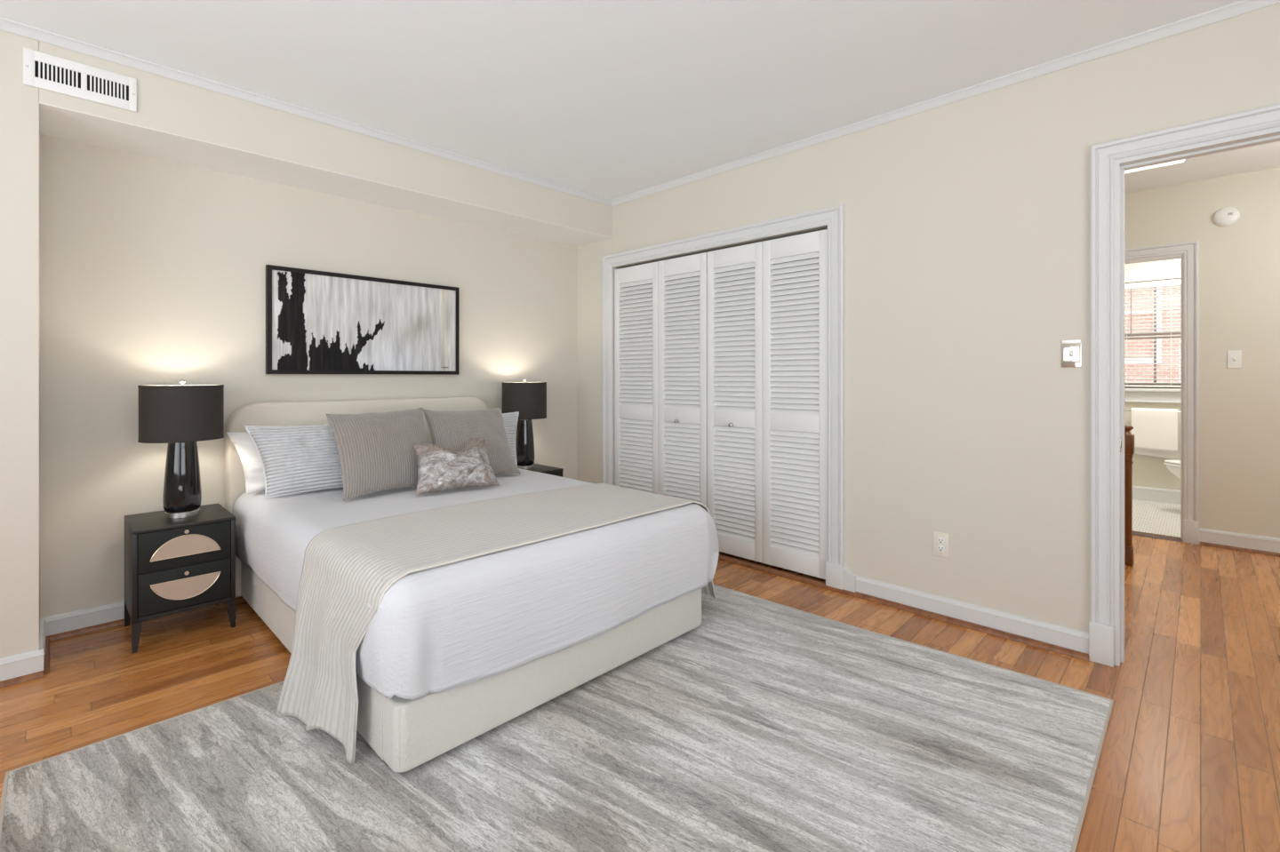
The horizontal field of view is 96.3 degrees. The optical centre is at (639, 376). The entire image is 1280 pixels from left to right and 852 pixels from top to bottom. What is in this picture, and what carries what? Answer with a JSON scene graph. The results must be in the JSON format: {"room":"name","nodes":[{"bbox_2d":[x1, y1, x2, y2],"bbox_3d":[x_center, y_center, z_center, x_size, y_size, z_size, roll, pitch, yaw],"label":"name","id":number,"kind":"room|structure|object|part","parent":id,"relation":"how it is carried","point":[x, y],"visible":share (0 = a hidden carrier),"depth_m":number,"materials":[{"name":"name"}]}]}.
{"room":"bedroom","nodes":[
{"label":"bedroom","id":0,"kind":"room"},
{"bbox_2d":[0,29,611,658],"bbox_3d":[-2.205,-0.091,2.812,0.428,2.583,5.236,0,0,44],"label":"wall","id":1,"kind":"structure","parent":0,"point":[164,104],"depth_m":2.34,"materials":[{"name":"beige paint"}]},
{"bbox_2d":[0,671,43,688],"bbox_3d":[-3.078,1.190,1.592,0.031,0.021,1.971,0,0,44],"label":"trim","id":2,"kind":"structure","parent":1,"relation":"attached to","point":[39,675],"depth_m":2.25,"materials":[{"name":"brown wood"}]},
{"bbox_2d":[0,617,46,681],"bbox_3d":[-3.235,1.147,1.748,0.445,0.105,1.974,0,0,44],"label":"baseboard","id":3,"kind":"structure","parent":1,"relation":"attached to","point":[31,662],"depth_m":2.26,"materials":[{"name":"white paint"}]},
{"bbox_2d":[43,637,50,674],"bbox_3d":[-2.552,1.190,2.458,0.428,0.021,0.031,0,0,44],"label":"trim","id":4,"kind":"structure","parent":1,"relation":"attached to","point":[46,664],"depth_m":2.42,"materials":[{"name":"brown wood"}]},
{"bbox_2d":[23,47,136,111],"bbox_3d":[-2.317,-1.227,2.383,0.011,0.144,0.339,0,0,44],"label":"air vent","id":5,"kind":"object","parent":1,"relation":"in","point":[41,70],"visible":1,"depth_m":2.37,"materials":[{"name":"white plastic"}]},
{"bbox_2d":[38,61,78,87],"bbox_3d":[-2.367,-1.228,2.333,0.006,0.070,0.113,0,0,44],"label":"grille","id":6,"kind":"object","parent":5,"relation":"attached to","point":[57,74],"depth_m":2.33,"materials":[{"name":"white plastic"}]},
{"bbox_2d":[89,74,126,100],"bbox_3d":[-2.263,-1.228,2.439,0.006,0.070,0.113,0,0,44],"label":"grille","id":7,"kind":"object","parent":5,"relation":"attached to","point":[108,87],"depth_m":2.44,"materials":[{"name":"white plastic"}]},
{"bbox_2d":[0,16,611,206],"bbox_3d":[-1.989,-1.364,2.705,0.031,0.038,5.086,0,0,44],"label":"trim","id":8,"kind":"structure","parent":1,"relation":"attached to","point":[7,25],"depth_m":2.80,"materials":[{"name":"white paint"}]},
{"bbox_2d":[40,134,577,617],"bbox_3d":[-2.370,-0.091,3.057,0.150,2.583,5.356,0,0,44],"label":"wall","id":9,"kind":"structure","parent":0,"point":[153,270],"depth_m":2.98,"materials":[{"name":"beige paint"}]},
{"bbox_2d":[42,600,124,636],"bbox_3d":[-1.616,1.147,3.709,0.017,0.105,3.129,0,0,44],"label":"baseboard","id":10,"kind":"structure","parent":9,"relation":"attached to","point":[90,617],"depth_m":2.69,"materials":[{"name":"white paint"}]},
{"bbox_2d":[45,596,242,640],"bbox_3d":[-1.606,1.190,3.709,0.031,0.021,3.115,0,0,44],"label":"trim","id":11,"kind":"structure","parent":9,"relation":"attached to","point":[116,623],"depth_m":2.69,"materials":[{"name":"brown wood"}]},
{"bbox_2d":[265,264,459,375],"bbox_3d":[-1.687,-0.319,3.623,0.033,0.611,1.159,0,0,44],"label":"framed painting","id":12,"kind":"object","parent":9,"relation":"attached to","point":[317,322],"visible":1,"depth_m":3.54,"materials":[{"name":"black"}]},
{"bbox_2d":[39,102,611,246],"bbox_3d":[-1.469,-1.099,3.565,0.428,0.004,3.129,0,0,44],"label":"soffit underside","id":13,"kind":"structure","parent":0,"point":[56,122],"depth_m":3.07,"materials":[{"name":"white paint"}]},
{"bbox_2d":[0,0,1279,199],"bbox_3d":[1.297,-1.442,2.439,6.257,0.117,9.600,0,0,44],"label":"ceiling","id":14,"kind":"structure","parent":0,"point":[611,100],"depth_m":2.51,"materials":[{"name":"white paint"}]},
{"bbox_2d":[1124,159,1184,173],"bbox_3d":[3.042,-1.375,3.711,0.740,0.049,0.460,0,0,44],"label":"ceiling lamp","id":15,"kind":"object","parent":14,"relation":"attached to","point":[1183,160],"visible":0.07,"depth_m":3.69,"materials":[{"name":"white paint"}]},
{"bbox_2d":[0,499,1279,851],"bbox_3d":[1.297,1.248,2.439,6.257,0.104,9.600,0,0,44],"label":"floor","id":16,"kind":"structure","parent":0,"point":[1189,760],"depth_m":2.28,"materials":[{"name":"brown wood"}]},
{"bbox_2d":[124,504,235,653],"bbox_3d":[-2.205,0.935,2.748,0.414,0.530,0.372,0,0,44],"label":"nightstand","id":17,"kind":"object","parent":16,"relation":"on","point":[172,566],"visible":0.99,"depth_m":2.61,"materials":[{"name":"black wood"}]},
{"bbox_3d":[-2.459,1.136,2.760,0.034,0.128,0.034,0,0,44],"label":"leg","id":18,"kind":"part","parent":17,"relation":"part of","materials":[{"name":"black wood"}]},
{"bbox_3d":[-2.198,1.136,2.504,0.034,0.128,0.034,0,0,44],"label":"leg","id":19,"kind":"part","parent":17,"relation":"part of","materials":[{"name":"black wood"}]},
{"bbox_2d":[137,379,223,519],"bbox_3d":[-2.200,0.342,2.756,0.322,0.656,0.322,0,0,44],"label":"table lamp","id":20,"kind":"object","parent":17,"relation":"on","point":[181,416],"visible":1,"depth_m":2.69,"materials":[{"name":"black metal"}]},
{"bbox_3d":[-2.200,0.172,2.756,0.320,0.259,0.320,0,0,44],"label":"lamp shade","id":21,"kind":"part","parent":20,"relation":"part of","materials":[{"name":"fabric"}]},
{"bbox_3d":[-2.200,0.959,2.743,0.368,0.184,0.332,0,0,44],"label":"drawer","id":22,"kind":"part","parent":17,"relation":"part of","materials":[{"name":"black wood"}]},
{"bbox_3d":[-2.200,0.774,2.743,0.368,0.173,0.332,0,0,44],"label":"drawer","id":23,"kind":"part","parent":17,"relation":"part of","materials":[{"name":"black wood"}]},
{"bbox_3d":[-1.961,1.136,2.745,0.034,0.128,0.034,0,0,44],"label":"leg","id":24,"kind":"part","parent":17,"relation":"part of","materials":[{"name":"black wood"}]},
{"bbox_2d":[224,397,701,772],"bbox_3d":[-0.941,0.672,2.900,2.070,1.056,1.556,0,0,44],"label":"bed","id":25,"kind":"object","parent":16,"relation":"on","point":[405,734],"visible":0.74,"depth_m":2.17,"materials":[{"name":"white fabric"}]},
{"bbox_3d":[-1.426,1.067,2.407,1.875,0.198,0.063,0,0,44],"label":"rail","id":26,"kind":"part","parent":25,"relation":"part of","materials":[{"name":"white fabric"}]},
{"bbox_3d":[-1.643,0.657,3.587,0.105,1.026,1.556,0,0,44],"label":"headboard","id":27,"kind":"part","parent":25,"relation":"part of","materials":[{"name":"beige fabric"}]},
{"bbox_3d":[-0.244,1.064,2.218,0.120,0.204,1.440,0,0,44],"label":"foot rail","id":28,"kind":"part","parent":25,"relation":"part of","materials":[{"name":"white fabric"}]},
{"bbox_3d":[-0.919,0.817,2.879,1.860,0.364,1.330,0,0,44],"label":"mattress","id":29,"kind":"object","parent":25,"relation":"on","visible":0},
{"bbox_2d":[232,468,719,699],"bbox_3d":[-0.866,0.793,2.862,1.991,0.392,1.594,0,0,44],"label":"coverlet","id":30,"kind":"object","parent":29,"relation":"on","point":[443,628],"visible":0.52,"depth_m":2.12,"materials":[{"name":"white fabric"}]},
{"bbox_2d":[226,432,264,494],"bbox_3d":[-1.804,0.440,3.130,0.188,0.310,0.728,0,0,44],"label":"sleeping pillow","id":31,"kind":"object","parent":30,"relation":"on","point":[247,452],"visible":0.17,"depth_m":2.92,"materials":[{"name":"white fabric"}]},
{"bbox_2d":[244,424,343,498],"bbox_3d":[-1.651,0.422,3.036,0.222,0.353,0.718,0,0,44],"label":"pillow sham","id":32,"kind":"object","parent":30,"relation":"on","point":[295,459],"visible":0.51,"depth_m":2.89,"materials":[{"name":"white fabric"}]},
{"bbox_2d":[326,408,428,501],"bbox_3d":[-1.340,0.385,3.038,0.375,0.406,0.560,0,0,44],"label":"throw pillow","id":33,"kind":"object","parent":30,"relation":"on","point":[376,451],"visible":0.87,"depth_m":2.95,"materials":[{"name":"beige fabric"}]},
{"bbox_2d":[413,436,499,495],"bbox_3d":[-0.971,0.466,3.020,0.238,0.248,0.470,0,0,44],"label":"lumbar pillow","id":34,"kind":"object","parent":30,"relation":"on","point":[440,468],"visible":1,"depth_m":2.96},
{"bbox_2d":[423,407,520,474],"bbox_3d":[-1.019,0.391,3.442,0.509,0.394,0.333,0,0,-34],"label":"throw pillow","id":35,"kind":"object","parent":30,"relation":"on","point":[452,430],"visible":0.76,"depth_m":3.40,"materials":[{"name":"beige fabric"}]},
{"bbox_2d":[276,483,716,764],"bbox_3d":[-0.452,0.884,2.510,0.745,0.599,1.877,0,0,44],"label":"throw blanket","id":36,"kind":"object","parent":30,"relation":"on","point":[346,569],"visible":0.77,"depth_m":2.01,"materials":[{"name":"white fabric"}]},
{"bbox_2d":[501,411,519,465],"bbox_3d":[-1.031,0.416,3.672,0.629,0.350,0.140,0,0,-39],"label":"pillow sham","id":37,"kind":"object","parent":30,"relation":"on","point":[509,420],"visible":0.17,"depth_m":3.81,"materials":[{"name":"white fabric"}]},
{"bbox_2d":[527,464,563,477],"bbox_3d":[-0.826,0.935,4.167,0.414,0.530,0.372,0,0,44],"label":"nightstand","id":38,"kind":"object","parent":16,"relation":"on","point":[540,468],"visible":0.04,"depth_m":4.14,"materials":[{"name":"black wood"}]},
{"bbox_2d":[501,378,546,470],"bbox_3d":[-0.841,0.342,4.173,0.322,0.656,0.322,0,0,44],"label":"table lamp","id":39,"kind":"object","parent":38,"relation":"on","point":[529,399],"visible":0.88,"depth_m":4.07,"materials":[{"name":"black metal"}]},
{"bbox_3d":[-0.841,0.172,4.173,0.320,0.259,0.320,0,0,44],"label":"lamp shade","id":40,"kind":"part","parent":39,"relation":"part of","materials":[{"name":"fabric"}]},
{"bbox_3d":[-0.822,0.774,4.162,0.368,0.173,0.332,0,0,44],"label":"drawer","id":41,"kind":"part","parent":38,"relation":"part of","materials":[{"name":"black wood"}]},
{"bbox_2d":[0,584,1113,851],"bbox_3d":[-0.077,1.193,1.909,2.357,0.013,2.842,0,0,44],"label":"area rug","id":42,"kind":"object","parent":16,"relation":"on","point":[764,725],"visible":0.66,"depth_m":1.73,"materials":[{"name":"grey carpet"}]},
{"bbox_2d":[1124,424,1134,566],"bbox_3d":[3.107,0.756,3.675,0.092,0.887,0.092,0,0,44],"label":"newel post","id":43,"kind":"object","parent":16,"relation":"on","point":[1129,438],"visible":0.47,"depth_m":3.63,"materials":[{"name":"brown wood"}]},
{"bbox_2d":[1132,530,1180,542],"bbox_3d":[3.685,1.193,4.439,0.732,0.014,0.110,0,0,44],"label":"threshold","id":44,"kind":"object","parent":16,"relation":"on","point":[1134,533],"visible":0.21,"depth_m":4.26,"materials":[{"name":"brown wood"}]},
{"bbox_2d":[1163,459,1180,479],"bbox_3d":[5.041,0.800,4.721,1.075,0.791,0.460,0,0,44],"label":"toilet","id":45,"kind":"object","parent":16,"relation":"on","point":[1173,466],"visible":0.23,"depth_m":5.00,"materials":[{"name":"white ceramic"}]},
{"bbox_3d":[4.891,0.773,4.868,0.655,0.021,0.385,0,0,44],"label":"seat","id":46,"kind":"part","parent":45,"relation":"part of","materials":[{"name":"white ceramic"}]},
{"bbox_3d":[4.892,0.749,4.867,0.653,0.021,0.383,0,0,44],"label":"lid","id":47,"kind":"part","parent":45,"relation":"part of","materials":[{"name":"white ceramic"}]},
{"bbox_3d":[4.967,0.991,4.793,0.842,0.411,0.377,0,0,44],"label":"bowl","id":48,"kind":"part","parent":45,"relation":"part of","materials":[{"name":"white ceramic"}]},
{"bbox_2d":[624,256,818,338],"bbox_3d":[0.739,-0.050,4.223,2.050,2.500,0.660,0,0,44],"label":"wall","id":49,"kind":"structure","parent":0,"point":[818,257],"depth_m":4.57,"materials":[{"name":"grey"}]},
{"bbox_2d":[577,2,1279,632],"bbox_3d":[1.643,0.375,2.793,6.257,3.650,0.120,0,0,44],"label":"wall","id":50,"kind":"structure","parent":0,"point":[967,221],"depth_m":2.76,"materials":[{"name":"beige paint"}]},
{"bbox_2d":[614,252,707,507],"bbox_3d":[0.121,0.161,4.200,0.910,2.008,0.070,0,0,44],"label":"door","id":51,"kind":"structure","parent":50,"relation":"in","point":[660,375],"depth_m":4.17,"materials":[{"name":"white paint"}]},
{"bbox_3d":[-0.025,-0.248,4.369,0.364,0.955,0.026,0,0,44],"label":"louver panel","id":52,"kind":"part","parent":51,"relation":"part of","materials":[{"name":"white paint"}]},
{"bbox_3d":[-0.025,0.689,4.369,0.364,0.724,0.026,0,0,44],"label":"louver panel","id":53,"kind":"part","parent":51,"relation":"part of","materials":[{"name":"white paint"}]},
{"bbox_3d":[0.302,-0.248,4.050,0.338,0.955,0.026,0,0,44],"label":"louver panel","id":54,"kind":"part","parent":51,"relation":"part of","materials":[{"name":"white paint"}]},
{"bbox_3d":[0.302,0.689,4.050,0.338,0.724,0.026,0,0,44],"label":"louver panel","id":55,"kind":"part","parent":51,"relation":"part of","materials":[{"name":"white paint"}]},
{"bbox_2d":[602,204,844,564],"bbox_3d":[0.419,0.121,3.886,1.993,2.158,0.030,0,0,44],"label":"trim","id":56,"kind":"structure","parent":50,"relation":"attached to","point":[833,217],"depth_m":3.26,"materials":[{"name":"white paint"}]},
{"bbox_2d":[707,229,827,579],"bbox_3d":[0.761,0.161,3.574,0.866,2.008,0.070,0,0,44],"label":"door","id":57,"kind":"structure","parent":50,"relation":"in","point":[767,381],"depth_m":3.54,"materials":[{"name":"white paint"}]},
{"bbox_3d":[0.619,-0.248,3.739,0.330,0.955,0.026,0,0,44],"label":"louver panel","id":58,"kind":"part","parent":57,"relation":"part of","materials":[{"name":"white paint"}]},
{"bbox_3d":[0.619,0.689,3.739,0.330,0.724,0.026,0,0,44],"label":"louver panel","id":59,"kind":"part","parent":57,"relation":"part of","materials":[{"name":"white paint"}]},
{"bbox_3d":[0.930,-0.248,3.436,0.330,0.955,0.026,0,0,44],"label":"louver panel","id":60,"kind":"part","parent":57,"relation":"part of","materials":[{"name":"white paint"}]},
{"bbox_3d":[0.930,0.689,3.436,0.330,0.724,0.026,0,0,44],"label":"louver panel","id":61,"kind":"part","parent":57,"relation":"part of","materials":[{"name":"white paint"}]},
{"bbox_2d":[825,560,856,592],"bbox_3d":[1.122,1.123,3.196,0.168,0.155,0.034,0,0,44],"label":"trim","id":62,"kind":"structure","parent":50,"relation":"attached to","point":[837,576],"depth_m":3.19,"materials":[{"name":"white paint"}]},
{"bbox_2d":[718,553,1089,662],"bbox_3d":[0.680,1.190,3.621,3.422,0.021,0.043,0,0,44],"label":"trim","id":63,"kind":"structure","parent":50,"relation":"attached to","point":[1027,641],"depth_m":2.89,"materials":[{"name":"brown wood"}]},
{"bbox_2d":[933,531,949,558],"bbox_3d":[1.495,0.836,2.848,0.073,0.119,0.010,0,0,44],"label":"wall outlet","id":64,"kind":"object","parent":50,"relation":"attached to","point":[940,540],"visible":1,"depth_m":2.84,"materials":[{"name":"beige plastic"}]},
{"bbox_2d":[936,537,944,543],"bbox_3d":[1.494,0.816,2.846,0.033,0.033,0.004,0,0,44],"label":"receptacle","id":65,"kind":"object","parent":64,"relation":"attached to","point":[940,540],"depth_m":2.84,"materials":[{"name":"beige plastic"}]},
{"bbox_2d":[936,545,944,551],"bbox_3d":[1.494,0.856,2.846,0.033,0.033,0.004,0,0,44],"label":"receptacle","id":66,"kind":"object","parent":64,"relation":"attached to","point":[940,548],"depth_m":2.84,"materials":[{"name":"beige plastic"}]},
{"bbox_2d":[611,0,1279,206],"bbox_3d":[1.744,-1.364,2.590,5.529,0.038,0.031,0,0,44],"label":"trim","id":67,"kind":"structure","parent":50,"relation":"attached to","point":[1244,6],"depth_m":2.67,"materials":[{"name":"white paint"}]},
{"bbox_2d":[856,576,1088,654],"bbox_3d":[1.544,1.147,2.795,1.032,0.105,0.017,0,0,44],"label":"baseboard","id":68,"kind":"structure","parent":50,"relation":"attached to","point":[1068,638],"depth_m":2.72,"materials":[{"name":"white paint"}]},
{"bbox_2d":[1061,339,1081,367],"bbox_3d":[1.864,-0.099,2.479,0.072,0.122,0.021,0,0,44],"label":"light switch","id":69,"kind":"object","parent":50,"relation":"attached to","point":[1071,349],"visible":1,"depth_m":2.48,"materials":[{"name":"white plastic"}]},
{"bbox_2d":[1088,620,1114,667],"bbox_3d":[2.254,1.117,2.088,0.976,0.165,0.034,0,0,44],"label":"trim","id":70,"kind":"structure","parent":50,"relation":"attached to","point":[1101,636],"depth_m":2.39,"materials":[{"name":"white paint"}]},
{"bbox_2d":[1120,437,1121,452],"bbox_3d":[2.006,0.285,2.392,0.004,0.060,0.028,0,0,44],"label":"strike plate","id":71,"kind":"object","parent":50,"relation":"attached to","point":[1120,437],"visible":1,"depth_m":2.39,"materials":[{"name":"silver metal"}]},
{"bbox_2d":[1090,104,1279,625],"bbox_3d":[2.256,0.113,2.090,0.968,2.175,0.030,0,0,44],"label":"trim","id":72,"kind":"structure","parent":50,"relation":"attached to","point":[1103,156],"depth_m":2.39,"materials":[{"name":"white paint"}]},
{"bbox_2d":[1113,126,1279,666],"bbox_3d":[2.308,0.150,2.143,0.818,2.100,0.128,0,0,44],"label":"door frame","id":73,"kind":"structure","parent":50,"relation":"attached to","point":[1269,135],"depth_m":2.38,"materials":[{"name":"white paint"}]},
{"bbox_2d":[1124,258,1180,490],"bbox_3d":[5.153,-0.125,5.339,3.100,2.650,0.140,0,0,44],"label":"wall","id":74,"kind":"structure","parent":0,"point":[1148,471],"depth_m":5.49,"materials":[{"name":"beige paint"}]},
{"bbox_2d":[1124,273,1180,403],"bbox_3d":[5.018,-0.352,5.429,1.080,1.204,0.180,0,0,44],"label":"window","id":75,"kind":"structure","parent":74,"relation":"in","point":[1132,395],"depth_m":5.50,"materials":[{"name":"white paint"}]},
{"bbox_2d":[1124,278,1180,387],"bbox_3d":[5.008,-0.407,5.419,0.848,1.021,0.069,0,0,44],"label":"window blind","id":76,"kind":"object","parent":75,"relation":"attached to","point":[1166,283],"visible":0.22,"depth_m":5.51,"materials":[{"name":"white plastic"}]},
{"bbox_3d":[4.776,-0.383,5.626,0.003,0.955,0.003,0,0,44],"label":"ladder cord","id":77,"kind":"part","parent":76,"relation":"part of","materials":[{"name":"white fabric"}]},
{"bbox_3d":[5.014,0.094,5.426,0.840,0.018,0.040,0,0,44],"label":"rail","id":78,"kind":"part","parent":76,"relation":"part of","materials":[{"name":"white"}]},
{"bbox_3d":[5.005,-0.383,5.402,0.003,0.955,0.003,0,0,44],"label":"ladder cord","id":79,"kind":"part","parent":76,"relation":"part of","materials":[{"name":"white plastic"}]},
{"bbox_2d":[1132,486,1180,504],"bbox_3d":[5.152,1.133,5.231,2.450,0.135,0.017,0,0,44],"label":"baseboard","id":80,"kind":"structure","parent":74,"relation":"attached to","point":[1139,493],"depth_m":5.45,"materials":[{"name":"white paint"}]},
{"bbox_3d":[4.875,0.330,5.455,0.588,0.048,0.084,0,0,44],"label":"towel bar","id":81,"kind":"object","parent":74,"relation":"attached to","visible":0},
{"bbox_2d":[1131,408,1177,459],"bbox_3d":[4.863,0.539,5.420,0.329,0.471,0.064,0,0,44],"label":"towel","id":82,"kind":"object","parent":81,"relation":"hanging from","point":[1155,431],"visible":0.94,"depth_m":5.39,"materials":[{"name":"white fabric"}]},
{"bbox_2d":[1124,167,1279,538],"bbox_3d":[4.067,0.375,4.121,3.250,3.650,0.120,0,0,44],"label":"wall","id":83,"kind":"structure","parent":0,"point":[1239,262],"depth_m":3.98,"materials":[{"name":"beige paint"}]},
{"bbox_2d":[1124,240,1199,544],"bbox_3d":[3.713,0.154,4.468,0.762,2.091,0.120,0,0,44],"label":"door frame","id":84,"kind":"structure","parent":83,"relation":"attached to","point":[1178,256],"depth_m":4.17,"materials":[{"name":"white paint"}]},
{"bbox_2d":[1213,207,1239,226],"bbox_3d":[4.083,-1.114,3.991,0.132,0.132,0.043,0,0,44],"label":"smoke detector","id":85,"kind":"object","parent":83,"relation":"attached to","point":[1228,216],"visible":1,"depth_m":3.98,"materials":[{"name":"white plastic"}]},
{"bbox_2d":[1227,350,1241,368],"bbox_3d":[4.120,-0.118,3.971,0.070,0.125,0.021,0,0,44],"label":"light switch","id":86,"kind":"object","parent":83,"relation":"attached to","point":[1234,356],"visible":1,"depth_m":3.97,"materials":[{"name":"white plastic"}]},
{"bbox_2d":[1199,528,1279,553],"bbox_3d":[4.534,1.143,3.568,1.508,0.115,0.017,0,0,44],"label":"baseboard","id":87,"kind":"structure","parent":83,"relation":"attached to","point":[1268,544],"depth_m":3.95,"materials":[{"name":"white paint"}]},
{"bbox_2d":[1200,542,1279,557],"bbox_3d":[4.530,1.190,3.562,1.505,0.021,0.031,0,0,44],"label":"trim","id":88,"kind":"structure","parent":83,"relation":"attached to","point":[1248,550],"depth_m":3.94,"materials":[{"name":"brown wood"}]},
{"label":"outside","id":89,"kind":"structure","parent":0,"visible":0},
{"bbox_3d":[13.164,4.300,13.457,28.000,0.200,22.350,0,0,44],"label":"ground","id":90,"kind":"structure","parent":89,"visible":0},
{"bbox_2d":[1124,285,1180,383],"bbox_3d":[10.447,0.350,11.394,17.400,7.700,6.500,0,0,44],"label":"brick house","id":91,"kind":"structure","parent":90,"relation":"on","point":[1169,290],"depth_m":9.33,"materials":[{"name":"red brick"}]}
]}

